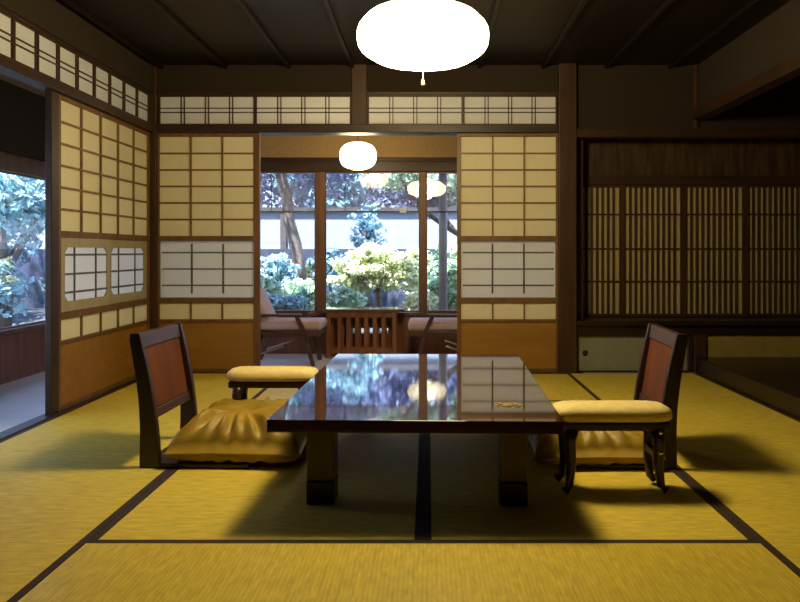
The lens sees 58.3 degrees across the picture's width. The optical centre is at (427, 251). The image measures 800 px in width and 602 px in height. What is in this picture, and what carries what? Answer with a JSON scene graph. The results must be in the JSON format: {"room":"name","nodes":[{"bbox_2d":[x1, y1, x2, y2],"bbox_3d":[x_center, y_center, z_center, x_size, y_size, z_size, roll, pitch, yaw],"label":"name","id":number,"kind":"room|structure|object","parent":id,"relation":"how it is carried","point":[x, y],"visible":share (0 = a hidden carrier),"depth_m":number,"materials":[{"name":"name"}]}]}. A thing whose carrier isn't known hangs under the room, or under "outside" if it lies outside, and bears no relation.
{"room":"traditional dwelling","nodes":[
{"label":"traditional dwelling","id":0,"kind":"room"},
{"bbox_2d":[0,79,44,161],"bbox_3d":[-3.150,-1.225,2.615,0.060,0.990,8.430,0,0,0],"label":"wall","id":1,"kind":"structure","parent":0,"point":[22,111],"depth_m":5.50,"materials":[{"name":"brown paint"}]},
{"bbox_2d":[0,151,44,178],"bbox_3d":[-3.150,-0.665,2.625,0.100,0.130,8.450,0,0,0],"label":"trim","id":2,"kind":"structure","parent":1,"relation":"attached to","point":[8,162],"depth_m":5.47,"materials":[{"name":"brown wood"}]},
{"bbox_2d":[0,327,44,384],"bbox_3d":[-3.150,0.852,2.625,0.060,0.496,8.450,0,0,0],"label":"wall","id":3,"kind":"structure","parent":0,"point":[22,354],"depth_m":5.50,"materials":[{"name":"brown wood"}]},
{"bbox_2d":[0,322,44,334],"bbox_3d":[-3.150,0.589,2.625,0.120,0.030,8.450,0,0,0],"label":"trim","id":4,"kind":"structure","parent":3,"relation":"on","point":[39,325],"depth_m":5.45,"materials":[{"name":"brown wood"}]},
{"bbox_2d":[0,170,44,329],"bbox_3d":[-3.150,-0.013,5.455,0.030,1.174,1.290,0,0,0],"label":"window frame","id":5,"kind":"structure","parent":3,"relation":"in","point":[1,171],"depth_m":5.54,"materials":[{"name":"brown wood"}]},
{"bbox_2d":[0,73,44,96],"bbox_3d":[0.100,-1.280,2.635,6.600,0.040,8.470,0,0,0],"label":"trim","id":6,"kind":"structure","parent":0,"point":[2,77],"depth_m":5.42,"materials":[{"name":"brown wood"}]},
{"bbox_2d":[0,0,151,91],"bbox_3d":[-2.080,-0.310,1.885,0.060,2.820,6.970,0,0,0],"label":"wall","id":7,"kind":"structure","parent":0,"point":[55,17],"depth_m":4.25,"materials":[{"name":"brown paint"}]},
{"bbox_2d":[0,9,13,58],"bbox_3d":[-2.080,-1.061,3.145,0.024,0.225,0.870,0,0,0],"label":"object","id":8,"kind":"structure","parent":7,"relation":"in","point":[6,20],"depth_m":3.53,"materials":[{"name":"beige paper"}]},
{"bbox_2d":[45,90,58,415],"bbox_3d":[-2.079,0.021,3.960,0.038,1.819,0.080,0,0,0],"label":"door frame","id":9,"kind":"structure","parent":7,"relation":"attached to","point":[51,97],"depth_m":3.92,"materials":[{"name":"brown wood"}]},
{"bbox_2d":[14,17,94,96],"bbox_3d":[-2.080,-1.061,4.015,0.024,0.225,0.870,0,0,0],"label":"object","id":10,"kind":"structure","parent":7,"relation":"in","point":[33,48],"depth_m":3.96,"materials":[{"name":"beige paper"}]},
{"bbox_2d":[0,379,135,439],"bbox_3d":[-2.090,0.928,4.035,0.080,0.064,2.570,0,0,0],"label":"trim","id":11,"kind":"structure","parent":7,"relation":"attached to","point":[4,434],"depth_m":3.81,"materials":[{"name":"brown wood"}]},
{"bbox_2d":[0,5,150,93],"bbox_3d":[-2.080,-1.187,4.035,0.040,0.026,2.570,0,0,0],"label":"trim","id":12,"kind":"structure","parent":7,"relation":"attached to","point":[4,9],"depth_m":4.09,"materials":[{"name":"brown wood"}]},
{"bbox_2d":[0,53,153,131],"bbox_3d":[-2.083,-0.919,4.035,0.095,0.060,2.570,0,0,0],"label":"trim","id":13,"kind":"structure","parent":7,"relation":"attached to","point":[12,68],"depth_m":3.98,"materials":[{"name":"brown wood"}]},
{"bbox_2d":[59,94,149,411],"bbox_3d":[-2.080,0.005,4.657,0.032,1.782,1.315,0,0,0],"label":"door","id":14,"kind":"structure","parent":7,"relation":"in","point":[104,159],"depth_m":4.52,"materials":[{"name":"beige paper"}]},
{"bbox_2d":[95,63,149,121],"bbox_3d":[-2.080,-1.061,4.885,0.024,0.225,0.870,0,0,0],"label":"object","id":15,"kind":"structure","parent":7,"relation":"in","point":[110,88],"depth_m":4.85,"materials":[{"name":"beige paper"}]},
{"bbox_2d":[149,64,157,328],"bbox_3d":[-2.053,-0.235,5.375,0.064,2.330,0.110,0,0,0],"label":"trim","id":16,"kind":"structure","parent":7,"relation":"attached to","point":[154,94],"depth_m":5.32,"materials":[{"name":"brown wood"}]},
{"bbox_2d":[0,354,694,530],"bbox_3d":[0.100,1.018,2.635,6.600,0.164,8.470,0,0,0],"label":"floor","id":17,"kind":"structure","parent":0,"point":[22,400],"depth_m":4.94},
{"bbox_2d":[0,451,173,601],"bbox_3d":[-1.552,0.918,2.195,0.982,0.036,2.087,0,0,0],"label":"mat","id":18,"kind":"object","parent":17,"relation":"on","point":[52,503],"visible":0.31,"depth_m":2.59,"materials":[{"name":"wicker"}]},
{"bbox_2d":[129,322,252,467],"bbox_3d":[-0.989,0.620,3.216,0.503,0.560,0.476,0,0,2],"label":"chair","id":19,"kind":"object","parent":18,"relation":"on","point":[160,355],"visible":0.83,"depth_m":3.10,"materials":[{"name":"brown wood"}]},
{"bbox_2d":[163,396,306,463],"bbox_3d":[-0.796,0.781,3.249,0.579,0.201,0.608,0,0,3],"label":"floor cushion","id":20,"kind":"object","parent":19,"relation":"on","point":[235,431],"visible":0.77,"depth_m":2.99,"materials":[{"name":"yellow fabric"}]},
{"bbox_2d":[0,373,267,450],"bbox_3d":[-1.552,0.918,4.280,0.982,0.036,2.077,0,0,0],"label":"mat","id":21,"kind":"object","parent":17,"relation":"on","point":[110,421],"visible":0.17,"depth_m":3.76,"materials":[{"name":"fabric"}]},
{"bbox_2d":[90,433,424,539],"bbox_3d":[-0.538,0.918,3.281,1.041,0.036,2.074,0,0,0],"label":"mat","id":22,"kind":"object","parent":17,"relation":"on","point":[381,475],"visible":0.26,"depth_m":2.58,"materials":[{"name":"wicker"}]},
{"bbox_2d":[227,366,317,400],"bbox_3d":[-0.767,0.732,3.550,0.452,0.325,0.188,0,0,0],"label":"padded armrest","id":23,"kind":"object","parent":22,"relation":"on","point":[241,378],"visible":0.75,"depth_m":3.48,"materials":[{"name":"yellow fabric"}]},
{"bbox_2d":[267,354,563,506],"bbox_3d":[-0.024,0.730,3.170,0.994,0.340,1.560,0,0,1],"label":"table","id":24,"kind":"object","parent":22,"relation":"on","point":[498,394],"visible":1,"depth_m":2.61,"materials":[{"name":"brown paint"}]},
{"bbox_2d":[261,287,326,366],"bbox_3d":[-1.244,0.639,6.250,0.689,0.672,0.450,0,0,0],"label":"lounge chair","id":25,"kind":"object","parent":17,"relation":"on","point":[273,325],"visible":0.7,"depth_m":6.07,"materials":[{"name":"cloth"},{"name":"dark wood"}]},
{"bbox_2d":[261,287,277,321],"bbox_3d":[-1.440,0.463,6.250,0.200,0.294,0.360,0,0,0],"label":"cushion","id":26,"kind":"object","parent":25,"relation":"on","point":[266,306],"depth_m":6.21,"materials":[{"name":"fabric"}]},
{"bbox_2d":[261,317,326,330],"bbox_3d":[-1.175,0.627,6.250,0.550,0.085,0.360,0,0,0],"label":"seat cushion","id":27,"kind":"object","parent":25,"relation":"on","point":[267,323],"depth_m":6.08,"materials":[{"name":"fabric"}]},
{"bbox_2d":[318,307,404,358],"bbox_3d":[-0.605,0.744,6.620,0.780,0.452,0.280,0,0,0],"label":"table","id":28,"kind":"object","parent":17,"relation":"on","point":[349,313],"visible":0.93,"depth_m":6.52,"materials":[{"name":"brown wood"}]},
{"bbox_2d":[18,540,799,601],"bbox_3d":[-0.015,0.918,1.720,2.087,0.036,1.042,0,0,0],"label":"mat","id":29,"kind":"object","parent":17,"relation":"on","point":[100,570],"visible":1,"depth_m":2.01,"materials":[{"name":"wicker"}]},
{"bbox_2d":[256,373,595,400],"bbox_3d":[-0.015,0.918,4.820,2.087,0.036,0.997,0,0,0],"label":"mat","id":30,"kind":"object","parent":17,"relation":"on","point":[556,386],"visible":0.21,"depth_m":4.66,"materials":[{"name":"wicker"}]},
{"bbox_2d":[408,310,456,353],"bbox_3d":[0.174,0.639,6.250,0.689,0.672,0.450,0,0,0],"label":"lounge chair","id":31,"kind":"object","parent":17,"relation":"on","point":[434,325],"visible":0.39,"depth_m":6.07,"materials":[{"name":"fabric"}]},
{"bbox_2d":[408,317,456,330],"bbox_3d":[0.105,0.627,6.250,0.550,0.085,0.360,0,0,0],"label":"seat cushion","id":32,"kind":"object","parent":31,"relation":"on","point":[415,323],"depth_m":6.08,"materials":[{"name":"fabric"}]},
{"bbox_2d":[423,401,755,539],"bbox_3d":[0.507,0.918,3.281,1.043,0.036,2.074,0,0,0],"label":"mat","id":33,"kind":"object","parent":17,"relation":"on","point":[461,502],"visible":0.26,"depth_m":2.54,"materials":[{"name":"wicker"}]},
{"bbox_2d":[553,400,672,493],"bbox_3d":[0.692,0.732,2.715,0.452,0.325,0.188,0,0,0],"label":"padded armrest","id":34,"kind":"object","parent":33,"relation":"on","point":[652,418],"visible":0.94,"depth_m":2.64,"materials":[{"name":"yellow fabric"}]},
{"bbox_2d":[576,323,687,469],"bbox_3d":[0.835,0.620,3.206,0.503,0.560,0.476,0,0,3],"label":"chair","id":35,"kind":"object","parent":33,"relation":"on","point":[662,358],"visible":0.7,"depth_m":3.06,"materials":[{"name":"brown wood"}]},
{"bbox_2d":[527,431,665,464],"bbox_3d":[0.689,0.804,3.214,0.549,0.155,0.588,0,0,-2],"label":"floor cushion","id":36,"kind":"object","parent":35,"relation":"on","point":[592,447],"visible":0.43,"depth_m":2.95,"materials":[{"name":"yellow fabric"}]},
{"bbox_2d":[577,335,693,371],"bbox_3d":[1.547,0.761,5.485,0.881,0.278,0.270,0,0,0],"label":"base cabinet","id":37,"kind":"object","parent":17,"relation":"on","point":[595,353],"visible":0.46,"depth_m":5.37,"materials":[{"name":"brown wood"}]},
{"bbox_2d":[694,334,705,372],"bbox_3d":[2.033,0.757,5.380,0.090,0.285,0.080,0,0,0],"label":"trim","id":38,"kind":"structure","parent":37,"relation":"attached to","point":[699,339],"depth_m":5.34,"materials":[{"name":"brown wood"}]},
{"bbox_2d":[567,373,799,450],"bbox_3d":[1.512,0.918,4.280,0.962,0.036,2.077,0,0,0],"label":"mat","id":39,"kind":"object","parent":17,"relation":"on","point":[711,415],"visible":0.51,"depth_m":3.95,"materials":[{"name":"fabric"}]},
{"bbox_2d":[677,451,799,577],"bbox_3d":[1.512,0.918,2.195,0.962,0.036,2.087,0,0,0],"label":"mat","id":40,"kind":"object","parent":17,"relation":"on","point":[759,490],"visible":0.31,"depth_m":2.72,"materials":[{"name":"wicker"}]},
{"bbox_2d":[340,141,375,170],"bbox_3d":[-0.583,-0.972,5.960,0.304,0.576,0.304,0,0,0],"label":"paper lantern","id":41,"kind":"object","parent":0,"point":[356,155],"visible":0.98,"depth_m":5.85,"materials":[{"name":"white paper"}]},
{"bbox_2d":[261,135,456,156],"bbox_3d":[-0.900,-1.310,6.860,4.500,0.821,0.060,0,0,0],"label":"wall","id":42,"kind":"structure","parent":0,"point":[271,145],"depth_m":6.83,"materials":[{"name":"beige paint"}]},
{"bbox_2d":[261,316,456,353],"bbox_3d":[-0.900,0.852,6.846,4.500,0.496,0.068,0,0,0],"label":"wall","id":43,"kind":"structure","parent":0,"point":[407,344],"depth_m":6.82,"materials":[{"name":"brown wood"}]},
{"bbox_2d":[261,172,314,311],"bbox_3d":[-1.521,-0.096,6.850,0.898,1.339,0.030,0,0,0],"label":"window frame","id":44,"kind":"structure","parent":43,"relation":"in","point":[261,172],"depth_m":6.83,"materials":[{"name":"brown wood"}]},
{"bbox_2d":[315,172,324,311],"bbox_3d":[-1.028,-0.096,6.850,0.086,1.339,0.080,0,0,0],"label":"trim","id":45,"kind":"structure","parent":43,"relation":"attached to","point":[319,176],"depth_m":6.81,"materials":[{"name":"brown wood"}]},
{"bbox_2d":[276,312,456,315],"bbox_3d":[-0.900,0.589,6.845,4.500,0.030,0.130,0,0,0],"label":"trim","id":46,"kind":"structure","parent":43,"relation":"on","point":[309,313],"depth_m":6.78,"materials":[{"name":"brown wood"}]},
{"bbox_2d":[325,172,419,311],"bbox_3d":[-0.531,-0.096,6.850,0.909,1.339,0.030,0,0,0],"label":"window frame","id":47,"kind":"structure","parent":43,"relation":"in","point":[325,172],"depth_m":6.83,"materials":[{"name":"brown wood"}]},
{"bbox_2d":[420,172,425,311],"bbox_3d":[-0.048,-0.096,6.850,0.057,1.339,0.080,0,0,0],"label":"trim","id":48,"kind":"structure","parent":43,"relation":"attached to","point":[422,174],"depth_m":6.81,"materials":[{"name":"brown wood"}]},
{"bbox_2d":[426,172,456,311],"bbox_3d":[0.465,-0.096,6.850,0.969,1.339,0.030,0,0,0],"label":"window frame","id":49,"kind":"structure","parent":43,"relation":"in","point":[426,172],"depth_m":6.83,"materials":[{"name":"brown wood"}]},
{"bbox_2d":[192,370,557,372],"bbox_3d":[-0.525,0.928,5.393,2.992,0.064,0.135,0,0,0],"label":"trim","id":50,"kind":"structure","parent":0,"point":[318,370],"depth_m":5.33,"materials":[{"name":"brown wood"}]},
{"bbox_2d":[12,308,799,419],"bbox_3d":[-1.000,1.008,6.000,20.000,0.445,18.000,0,0,0],"label":"floor","id":51,"kind":"structure","parent":0,"point":[774,382],"depth_m":4.70,"materials":[{"name":"brown wood"}]},
{"bbox_2d":[0,173,44,327],"bbox_3d":[-4.523,-0.042,7.464,1.847,2.497,1.396,0,0,37],"label":"tree","id":52,"kind":"object","parent":51,"relation":"on","point":[17,194],"visible":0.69,"depth_m":7.32,"materials":[{"name":"green plant"}]},
{"bbox_2d":[7,210,456,308],"bbox_3d":[-1.000,0.160,11.060,16.000,1.680,0.220,0,0,0],"label":"wall","id":53,"kind":"structure","parent":51,"relation":"on","point":[402,228],"depth_m":11.00,"materials":[{"name":"white paint"}]},
{"bbox_2d":[261,275,286,297],"bbox_3d":[-1.812,0.699,8.058,0.448,0.910,0.350,0,0,0],"label":"shrub","id":54,"kind":"object","parent":51,"relation":"on","point":[271,285],"visible":0.21,"depth_m":8.00,"materials":[{"name":"green plant"}]},
{"bbox_2d":[261,252,301,296],"bbox_3d":[-1.957,0.575,9.094,0.673,1.155,0.405,0,0,0],"label":"shrub","id":55,"kind":"object","parent":51,"relation":"on","point":[270,266],"visible":0.31,"depth_m":9.04,"materials":[{"name":"green plant"}]},
{"bbox_2d":[266,292,307,309],"bbox_3d":[-1.521,0.785,7.593,0.608,0.735,0.423,0,0,0],"label":"shrub","id":56,"kind":"object","parent":51,"relation":"on","point":[291,302],"visible":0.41,"depth_m":7.50,"materials":[{"name":"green plant"}]},
{"bbox_2d":[281,277,313,310],"bbox_3d":[-1.532,0.725,8.496,0.579,0.855,0.444,0,0,0],"label":"shrub","id":57,"kind":"object","parent":51,"relation":"on","point":[302,287],"visible":0.43,"depth_m":8.43,"materials":[{"name":"green plant"}]},
{"bbox_2d":[291,263,313,308],"bbox_3d":[-1.735,0.622,10.246,0.485,1.063,0.344,0,0,-22],"label":"shrub","id":58,"kind":"object","parent":51,"relation":"on","point":[309,271],"visible":0.19,"depth_m":10.18,"materials":[{"name":"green plant"}]},
{"bbox_2d":[261,173,357,280],"bbox_3d":[-2.011,-0.742,9.636,2.524,2.772,1.454,0,0,-11],"label":"leaning tree","id":59,"kind":"object","parent":51,"relation":"on","point":[295,245],"visible":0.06,"depth_m":9.54,"materials":[{"name":"grey plant"}]},
{"bbox_2d":[272,173,373,205],"bbox_3d":[-1.823,-0.685,12.728,1.700,3.779,1.356,0,0,-39],"label":"tree","id":60,"kind":"object","parent":51,"relation":"on","point":[289,180],"visible":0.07,"depth_m":12.54,"materials":[{"name":"green plant"}]},
{"bbox_2d":[305,247,345,306],"bbox_3d":[-1.335,0.542,9.763,0.680,1.220,0.453,0,0,0],"label":"shrub","id":61,"kind":"object","parent":51,"relation":"on","point":[331,254],"visible":0.32,"depth_m":9.67,"materials":[{"name":"green plant"}]},
{"bbox_2d":[261,173,418,205],"bbox_3d":[-1.035,-0.943,14.600,13.817,4.291,1.352,0,0,0],"label":"hedge","id":62,"kind":"object","parent":51,"relation":"on","point":[375,186],"visible":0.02,"depth_m":14.39,"materials":[{"name":"green plant"}]},
{"bbox_2d":[326,286,369,332],"bbox_3d":[-0.957,0.766,8.154,0.591,0.777,0.422,0,0,0],"label":"shrub","id":63,"kind":"object","parent":51,"relation":"on","point":[344,296],"visible":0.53,"depth_m":8.06,"materials":[{"name":"green plant"}]},
{"bbox_2d":[347,204,387,306],"bbox_3d":[-0.884,0.203,10.510,0.614,1.896,0.418,0,0,0],"label":"conifer","id":64,"kind":"object","parent":51,"relation":"on","point":[368,225],"visible":0.81,"depth_m":10.46,"materials":[{"name":"green plant"}]},
{"bbox_2d":[326,242,418,332],"bbox_3d":[-0.663,0.511,8.793,1.256,1.287,0.698,0,0,8],"label":"shrub","id":65,"kind":"object","parent":51,"relation":"on","point":[386,268],"visible":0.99,"depth_m":8.67,"materials":[{"name":"green plant"}]},
{"bbox_2d":[380,281,428,310],"bbox_3d":[-0.312,0.713,10.191,0.740,0.978,0.554,0,0,0],"label":"rock","id":66,"kind":"object","parent":51,"relation":"on","point":[394,299],"visible":0.12,"depth_m":9.94,"materials":[{"name":"grey stone"}]},
{"bbox_2d":[374,173,456,235],"bbox_3d":[0.067,-0.112,8.301,1.420,2.046,0.621,0,0,0],"label":"tree","id":67,"kind":"object","parent":51,"relation":"on","point":[450,227],"visible":0.2,"depth_m":8.26,"materials":[{"name":"grey plant"}]},
{"bbox_2d":[403,246,433,310],"bbox_3d":[-0.106,0.533,9.689,0.551,1.239,0.393,0,0,0],"label":"shrub","id":68,"kind":"object","parent":51,"relation":"on","point":[414,252],"visible":0.2,"depth_m":9.64,"materials":[{"name":"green plant"}]},
{"bbox_2d":[381,173,456,205],"bbox_3d":[0.080,-0.655,12.766,1.862,3.718,1.438,0,0,-26],"label":"tree","id":69,"kind":"object","parent":51,"relation":"on","point":[399,192],"visible":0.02,"depth_m":12.72,"materials":[{"name":"green plant"}]},
{"bbox_2d":[402,291,438,310],"bbox_3d":[-0.069,0.787,7.959,0.429,0.731,0.327,0,0,-19],"label":"shrub","id":70,"kind":"object","parent":51,"relation":"on","point":[412,302],"visible":0.38,"depth_m":7.89,"materials":[{"name":"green plant"}]},
{"bbox_2d":[427,245,456,309],"bbox_3d":[0.187,0.531,8.390,0.574,1.244,0.393,0,0,0],"label":"shrub","id":71,"kind":"object","parent":51,"relation":"on","point":[433,282],"visible":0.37,"depth_m":8.34,"materials":[{"name":"green plant"}]},
{"bbox_2d":[439,173,446,309],"bbox_3d":[0.156,-0.260,7.450,0.160,2.920,0.160,0,0,0],"label":"post","id":72,"kind":"object","parent":51,"relation":"on","point":[442,216],"visible":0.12,"depth_m":7.41,"materials":[{"name":"grey wood"}]},
{"bbox_2d":[447,242,456,278],"bbox_3d":[0.304,0.511,9.297,0.382,1.283,0.295,0,0,0],"label":"shrub","id":73,"kind":"object","parent":51,"relation":"on","point":[453,251],"visible":0.11,"depth_m":9.24,"materials":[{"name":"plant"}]},
{"bbox_2d":[60,0,790,68],"bbox_3d":[0.530,-1.406,1.935,5.340,0.068,7.070,0,0,0],"label":"ceiling","id":74,"kind":"structure","parent":0,"point":[223,33],"depth_m":4.46,"materials":[{"name":"brown wood"}]},
{"bbox_2d":[357,0,488,85],"bbox_3d":[-0.022,-1.060,3.110,0.572,0.679,0.572,0,0,0],"label":"paper lantern","id":75,"kind":"object","parent":74,"relation":"hanging from","point":[422,36],"visible":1,"depth_m":2.91,"materials":[{"name":"white paper"}]},
{"bbox_2d":[158,65,799,127],"bbox_3d":[0.495,-1.321,5.390,5.210,0.798,0.060,0,0,0],"label":"wall","id":76,"kind":"structure","parent":0,"point":[617,96],"depth_m":5.36,"materials":[{"name":"brown paint"}]},
{"bbox_2d":[158,95,254,124],"bbox_3d":[-1.656,-1.061,5.370,0.724,0.225,0.024,0,0,0],"label":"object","id":77,"kind":"structure","parent":76,"relation":"in","point":[172,109],"depth_m":5.37,"materials":[{"name":"beige paper"}]},
{"bbox_2d":[157,133,260,371],"bbox_3d":[-1.639,0.005,5.360,0.765,1.782,0.036,0,0,0],"label":"door","id":78,"kind":"structure","parent":76,"relation":"in","point":[209,184],"depth_m":5.36,"materials":[{"name":"beige paper"}]},
{"bbox_2d":[255,95,351,124],"bbox_3d":[-0.934,-1.061,5.370,0.720,0.225,0.024,0,0,0],"label":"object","id":79,"kind":"structure","parent":76,"relation":"in","point":[269,109],"depth_m":5.37,"materials":[{"name":"beige paper"}]},
{"bbox_2d":[156,125,557,134],"bbox_3d":[-0.525,-0.919,5.393,2.992,0.060,0.135,0,0,0],"label":"trim","id":80,"kind":"structure","parent":76,"relation":"attached to","point":[262,129],"depth_m":5.33,"materials":[{"name":"brown wood"}]},
{"bbox_2d":[158,92,557,95],"bbox_3d":[-0.525,-1.187,5.390,2.992,0.026,0.080,0,0,0],"label":"trim","id":81,"kind":"structure","parent":76,"relation":"attached to","point":[159,93],"depth_m":5.35,"materials":[{"name":"brown wood"}]},
{"bbox_2d":[352,64,366,124],"bbox_3d":[-0.514,-1.173,5.378,0.112,0.455,0.085,0,0,0],"label":"trim","id":82,"kind":"structure","parent":76,"relation":"attached to","point":[359,72],"depth_m":5.33,"materials":[{"name":"brown wood"}]},
{"bbox_2d":[367,95,462,124],"bbox_3d":[-0.096,-1.061,5.370,0.716,0.225,0.024,0,0,0],"label":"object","id":83,"kind":"structure","parent":76,"relation":"in","point":[381,109],"depth_m":5.37,"materials":[{"name":"beige paper"}]},
{"bbox_2d":[457,133,557,371],"bbox_3d":[0.594,0.005,5.360,0.754,1.782,0.036,0,0,0],"label":"door","id":84,"kind":"structure","parent":76,"relation":"in","point":[507,183],"depth_m":5.36,"materials":[{"name":"beige paper"}]},
{"bbox_2d":[463,95,556,124],"bbox_3d":[0.615,-1.061,5.370,0.705,0.225,0.024,0,0,0],"label":"lattice panel","id":85,"kind":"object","parent":76,"relation":"in","point":[477,109],"depth_m":5.37,"materials":[{"name":"beige paper"}]},
{"bbox_2d":[557,63,576,373],"bbox_3d":[1.037,-0.235,5.375,0.131,2.330,0.130,0,0,0],"label":"pillar","id":86,"kind":"structure","parent":76,"relation":"attached to","point":[567,72],"depth_m":5.31,"materials":[{"name":"brown wood"}]},
{"bbox_2d":[577,128,799,138],"bbox_3d":[2.101,-0.889,5.372,1.998,0.068,0.095,0,0,0],"label":"trim","id":87,"kind":"structure","parent":76,"relation":"attached to","point":[582,133],"depth_m":5.33,"materials":[{"name":"brown wood"}]},
{"bbox_2d":[693,64,697,127],"bbox_3d":[2.002,-1.161,5.352,0.030,0.478,0.024,0,0,0],"label":"trim","id":88,"kind":"structure","parent":76,"relation":"attached to","point":[695,67],"depth_m":5.34,"materials":[{"name":"brown wood"}]},
{"bbox_2d":[583,139,799,175],"bbox_3d":[2.101,-0.998,5.629,1.998,0.804,0.042,0,0,0],"label":"wood panel","id":89,"kind":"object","parent":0,"point":[601,157],"depth_m":5.61,"materials":[{"name":"brown wood"}]},
{"bbox_2d":[577,139,582,372],"bbox_3d":[1.130,-0.235,5.560,0.100,2.330,0.240,0,0,0],"label":"trim","id":90,"kind":"structure","parent":89,"relation":"attached to","point":[579,141],"depth_m":5.44,"materials":[{"name":"brown wood"}]},
{"bbox_2d":[583,176,799,184],"bbox_3d":[2.101,-0.561,5.630,1.998,0.071,0.080,0,0,0],"label":"trim","id":91,"kind":"structure","parent":89,"relation":"attached to","point":[587,180],"depth_m":5.59,"materials":[{"name":"brown wood"}]},
{"bbox_2d":[698,0,799,106],"bbox_3d":[2.590,-0.310,2.135,1.140,2.820,7.470,0,0,0],"label":"wall","id":92,"kind":"structure","parent":0,"point":[775,39],"depth_m":4.46,"materials":[{"name":"brown paint"}]},
{"bbox_2d":[693,52,799,119],"bbox_3d":[2.020,-1.020,1.860,0.100,0.080,6.920,0,0,0],"label":"trim","id":93,"kind":"structure","parent":92,"relation":"attached to","point":[787,70],"depth_m":4.40,"materials":[{"name":"brown wood"}]},
{"bbox_2d":[706,335,799,356],"bbox_3d":[2.589,0.713,5.383,1.022,0.195,0.034,0,0,0],"label":"wall","id":94,"kind":"structure","parent":0,"point":[716,345],"depth_m":5.37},
{"bbox_2d":[577,316,799,334],"bbox_3d":[2.098,0.562,5.490,1.984,0.120,0.360,0,0,0],"label":"window ledge","id":95,"kind":"object","parent":94,"relation":"on","point":[589,325],"visible":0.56,"depth_m":5.35,"materials":[{"name":"brown wood"}]},
{"bbox_2d":[583,185,621,315],"bbox_3d":[1.350,-0.012,5.620,0.345,1.028,0.028,0,0,0],"label":"lattice panel","id":96,"kind":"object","parent":95,"relation":"on","point":[602,204],"depth_m":5.62,"materials":[{"name":"brown wood"}]},
{"bbox_2d":[622,185,683,315],"bbox_3d":[1.762,-0.012,5.620,0.479,1.028,0.028,0,0,0],"label":"lattice panel","id":97,"kind":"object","parent":95,"relation":"on","point":[652,215],"depth_m":5.62,"materials":[{"name":"brown wood"}]},
{"bbox_2d":[684,185,745,315],"bbox_3d":[2.245,-0.012,5.620,0.487,1.028,0.028,0,0,0],"label":"lattice panel","id":98,"kind":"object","parent":95,"relation":"on","point":[714,215],"depth_m":5.62,"materials":[{"name":"brown wood"}]},
{"bbox_2d":[746,185,799,315],"bbox_3d":[2.728,-0.012,5.620,0.479,1.028,0.028,0,0,0],"label":"lattice panel","id":99,"kind":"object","parent":95,"relation":"on","point":[772,211],"depth_m":5.62,"materials":[{"name":"brown wood"}]},
{"bbox_3d":[-0.025,-1.760,2.900,7.850,0.080,9.400,0,0,0],"label":"roof","id":100,"kind":"structure","parent":0,"visible":0},
{"bbox_2d":[261,173,313,212],"bbox_3d":[-1.387,-0.582,7.080,0.513,0.385,0.024,0,0,0],"label":"blind","id":101,"kind":"object","parent":100,"relation":"hanging from","point":[271,195],"depth_m":7.08,"materials":[{"name":"white plastic"}]},
{"bbox_2d":[326,173,418,212],"bbox_3d":[-0.548,-0.582,7.080,0.908,0.385,0.024,0,0,0],"label":"blind","id":102,"kind":"object","parent":100,"relation":"hanging from","point":[327,176],"depth_m":7.08,"materials":[{"name":"white plastic"}]},
{"bbox_2d":[400,207,405,212],"bbox_3d":[-0.246,-0.414,7.064,0.064,0.050,0.004,0,0,0],"label":"card","id":103,"kind":"object","parent":102,"relation":"hanging from","point":[402,209],"visible":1,"depth_m":7.06,"materials":[{"name":"beige paper"}]},
{"bbox_2d":[427,175,456,212],"bbox_3d":[0.138,-0.573,7.080,0.286,0.365,0.024,0,0,0],"label":"blind","id":104,"kind":"object","parent":100,"relation":"hanging from","point":[428,176],"depth_m":7.08,"materials":[{"name":"glass"}]},
{"bbox_3d":[2.375,-0.310,6.125,2.050,2.820,1.510,0,0,0],"label":"wall","id":105,"kind":"structure","parent":0,"visible":0},
{"bbox_2d":[261,161,456,171],"bbox_3d":[-0.900,-0.813,6.845,4.500,0.096,0.110,0,0,0],"label":"trim","id":106,"kind":"structure","parent":105,"relation":"attached to","point":[266,166],"depth_m":6.79,"materials":[{"name":"brown wood"}]},
{"bbox_2d":[261,157,456,160],"bbox_3d":[-0.900,-0.880,6.853,4.500,0.038,0.095,0,0,0],"label":"trim","id":107,"kind":"structure","parent":105,"relation":"attached to","point":[262,158],"depth_m":6.80,"materials":[{"name":"brown wood"}]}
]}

